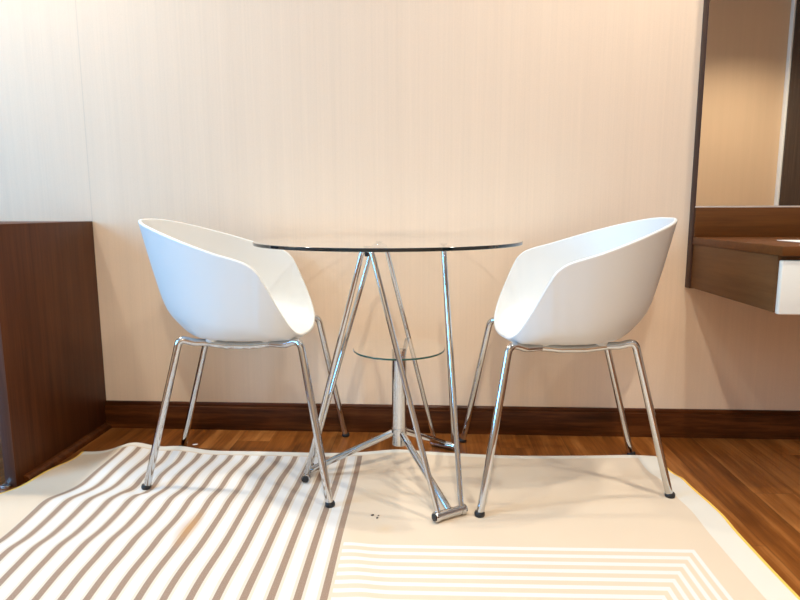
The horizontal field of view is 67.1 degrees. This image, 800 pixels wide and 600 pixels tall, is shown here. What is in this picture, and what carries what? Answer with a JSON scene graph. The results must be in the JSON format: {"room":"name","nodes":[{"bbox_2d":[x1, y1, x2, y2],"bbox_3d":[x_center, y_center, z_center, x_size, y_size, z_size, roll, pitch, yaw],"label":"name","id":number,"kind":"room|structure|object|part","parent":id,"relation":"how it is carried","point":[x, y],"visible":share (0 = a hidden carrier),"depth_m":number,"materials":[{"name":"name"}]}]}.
{"room":"hotel room","nodes":[
{"label":"hotel room","id":0,"kind":"room"},
{"bbox_2d":[0,0,799,410],"bbox_3d":[0.771,-0.862,2.086,7.500,2.740,0.100,0,8,3],"label":"wall","id":1,"kind":"structure","parent":0,"point":[536,123],"depth_m":2.15,"materials":[{"name":"paint"}]},
{"bbox_2d":[105,400,799,439],"bbox_3d":[1.642,0.454,2.174,5.557,0.104,0.016,0,8,3],"label":"baseboard","id":2,"kind":"structure","parent":1,"relation":"attached to","point":[515,420],"depth_m":2.24,"materials":[{"name":"brown wood"}]},
{"bbox_2d":[685,0,799,314],"bbox_3d":[1.696,-0.814,1.697,1.409,1.647,0.578,0,8,3],"label":"vanity","id":3,"kind":"object","parent":1,"relation":"attached to","point":[745,189],"visible":1,"depth_m":2.00,"materials":[{"name":"brown wood"}]},
{"bbox_3d":[1.012,-0.080,1.841,0.024,0.150,0.519,0,8,3],"label":"panel","id":4,"kind":"part","parent":3,"relation":"part of","materials":[{"name":"brown wood"}]},
{"bbox_2d":[693,237,799,255],"bbox_3d":[1.698,-0.161,1.777,1.407,0.026,0.545,0,8,3],"label":"countertop","id":5,"kind":"structure","parent":3,"relation":"on","point":[764,245],"depth_m":1.77,"materials":[{"name":"brown wood"}]},
{"bbox_2d":[695,0,799,207],"bbox_3d":[1.711,-0.974,1.927,1.406,1.338,0.009,0,8,3],"label":"mirror","id":6,"kind":"object","parent":3,"relation":"on","point":[747,155],"depth_m":2.01,"materials":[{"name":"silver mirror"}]},
{"bbox_3d":[1.349,-0.031,1.557,0.719,0.141,0.018,0,8,3],"label":"drawer","id":7,"kind":"part","parent":3,"relation":"part of","materials":[{"name":"beige paint"}]},
{"bbox_2d":[777,240,799,242],"bbox_3d":[1.185,-0.172,1.761,0.100,0.002,0.120,0,8,3],"label":"paper card","id":8,"kind":"object","parent":3,"relation":"on","point":[777,240],"visible":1,"depth_m":1.78,"materials":[{"name":"white paper"}]},
{"bbox_2d":[693,207,799,236],"bbox_3d":[1.713,-0.263,2.032,1.405,0.100,0.010,0,8,3],"label":"backsplash","id":9,"kind":"structure","parent":1,"relation":"attached to","point":[734,221],"depth_m":2.06,"materials":[{"name":"brown wood"}]},
{"bbox_2d":[0,428,799,596],"bbox_3d":[0.670,0.820,0.428,7.500,0.100,3.879,0,8,3],"label":"floor","id":10,"kind":"structure","parent":0,"point":[754,484],"depth_m":2.07,"materials":[{"name":"laminate"}]},
{"bbox_2d":[0,221,111,488],"bbox_3d":[-1.733,0.136,2.050,1.215,0.790,0.538,0,8,3],"label":"cabinet","id":11,"kind":"object","parent":10,"relation":"on","point":[53,393],"visible":1,"depth_m":1.97,"materials":[{"name":"brown wood"}]},
{"bbox_3d":[-1.187,0.562,1.819,0.028,0.011,0.017,0,8,3],"label":"foot plate","id":12,"kind":"part","parent":11,"relation":"part of","materials":[{"name":"silver metal"}]},
{"bbox_3d":[-1.135,0.517,2.091,0.022,0.022,0.472,0,8,3],"label":"moulding","id":13,"kind":"part","parent":11,"relation":"part of","materials":[{"name":"brown wood"}]},
{"bbox_2d":[0,442,799,599],"bbox_3d":[-0.162,0.623,1.289,2.090,0.041,1.600,0,8,3],"label":"rug","id":14,"kind":"object","parent":10,"relation":"on","point":[209,524],"visible":0.97,"depth_m":1.54,"materials":[{"name":"beige fabric"}]},
{"bbox_2d":[138,219,349,507],"bbox_3d":[-0.482,0.148,1.904,0.592,0.803,0.570,0,8,0],"label":"tub chair","id":15,"kind":"object","parent":14,"relation":"on","point":[223,289],"visible":0.97,"depth_m":1.70,"materials":[{"name":"white plastic"}]},
{"bbox_3d":[-0.664,0.331,1.782,0.207,0.455,0.038,-2,9,-10],"label":"leg","id":16,"kind":"part","parent":15,"relation":"part of","materials":[{"name":"silver metal"}]},
{"bbox_3d":[-0.667,0.290,2.071,0.207,0.460,0.038,1,9,10],"label":"leg","id":17,"kind":"part","parent":15,"relation":"part of","materials":[{"name":"silver metal"}]},
{"bbox_3d":[-0.475,0.130,1.776,0.197,0.030,0.024,0,8,3],"label":"seat rail","id":18,"kind":"part","parent":15,"relation":"part of","materials":[{"name":"silver metal"}]},
{"bbox_3d":[-0.284,0.335,1.731,0.240,0.458,0.029,6,11,37],"label":"leg","id":19,"kind":"part","parent":15,"relation":"part of","materials":[{"name":"silver metal"}]},
{"bbox_3d":[-0.287,0.279,2.127,0.240,0.463,0.029,-7,11,-37],"label":"leg","id":20,"kind":"part","parent":15,"relation":"part of","materials":[{"name":"silver metal"}]},
{"bbox_2d":[252,235,522,522],"bbox_3d":[-0.033,0.189,1.829,0.777,0.739,0.777,0,8,3],"label":"glass table","id":21,"kind":"object","parent":14,"relation":"on","point":[368,245],"visible":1,"depth_m":1.72,"materials":[{"name":"silver metal"}]},
{"bbox_3d":[-0.094,0.208,1.673,0.416,0.702,0.232,0,8,3],"label":"bent leg","id":22,"kind":"part","parent":21,"relation":"part of","materials":[{"name":"silver metal"}]},
{"bbox_3d":[-0.076,0.168,1.960,0.479,0.707,0.044,-5,10,-28],"label":"bent leg","id":23,"kind":"part","parent":21,"relation":"part of","materials":[{"name":"silver metal"}]},
{"bbox_3d":[-0.034,-0.172,1.775,0.777,0.009,0.777,0,8,3],"label":"glass","id":24,"kind":"part","parent":21,"relation":"part of","materials":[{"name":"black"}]},
{"bbox_2d":[353,348,444,360],"bbox_3d":[-0.003,0.147,1.818,0.276,0.006,0.276,0,8,3],"label":"glass shelf","id":25,"kind":"object","parent":21,"relation":"attached to","point":[402,351],"depth_m":1.72,"materials":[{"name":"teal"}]},
{"bbox_3d":[-0.003,0.297,1.840,0.046,0.298,0.046,0,8,3],"label":"post","id":26,"kind":"part","parent":21,"relation":"part of","materials":[{"name":"silver metal"}]},
{"bbox_3d":[0.153,0.188,1.818,0.065,0.707,0.472,0,8,3],"label":"bent leg","id":27,"kind":"part","parent":21,"relation":"part of","materials":[{"name":"silver metal"}]},
{"bbox_2d":[459,217,676,517],"bbox_3d":[0.501,0.153,1.844,0.592,0.803,0.570,0,8,1],"label":"tub chair","id":28,"kind":"object","parent":14,"relation":"on","point":[581,293],"visible":0.99,"depth_m":1.64,"materials":[{"name":"white plastic"}]},
{"bbox_3d":[0.310,0.285,2.069,0.240,0.463,0.029,7,11,38],"label":"leg","id":29,"kind":"part","parent":28,"relation":"part of","materials":[{"name":"silver metal"}]},
{"bbox_3d":[0.303,0.342,1.673,0.240,0.458,0.029,-6,10,-36],"label":"leg","id":30,"kind":"part","parent":28,"relation":"part of","materials":[{"name":"silver metal"}]},
{"bbox_3d":[0.493,0.135,1.716,0.197,0.030,0.024,0,8,-2],"label":"seat rail","id":31,"kind":"part","parent":28,"relation":"part of","materials":[{"name":"silver metal"}]},
{"bbox_3d":[0.689,0.295,2.009,0.207,0.460,0.038,-2,9,-9],"label":"leg","id":32,"kind":"part","parent":28,"relation":"part of","materials":[{"name":"silver metal"}]},
{"bbox_3d":[0.684,0.336,1.720,0.207,0.455,0.038,1,9,11],"label":"leg","id":33,"kind":"part","parent":28,"relation":"part of","materials":[{"name":"silver metal"}]}
]}

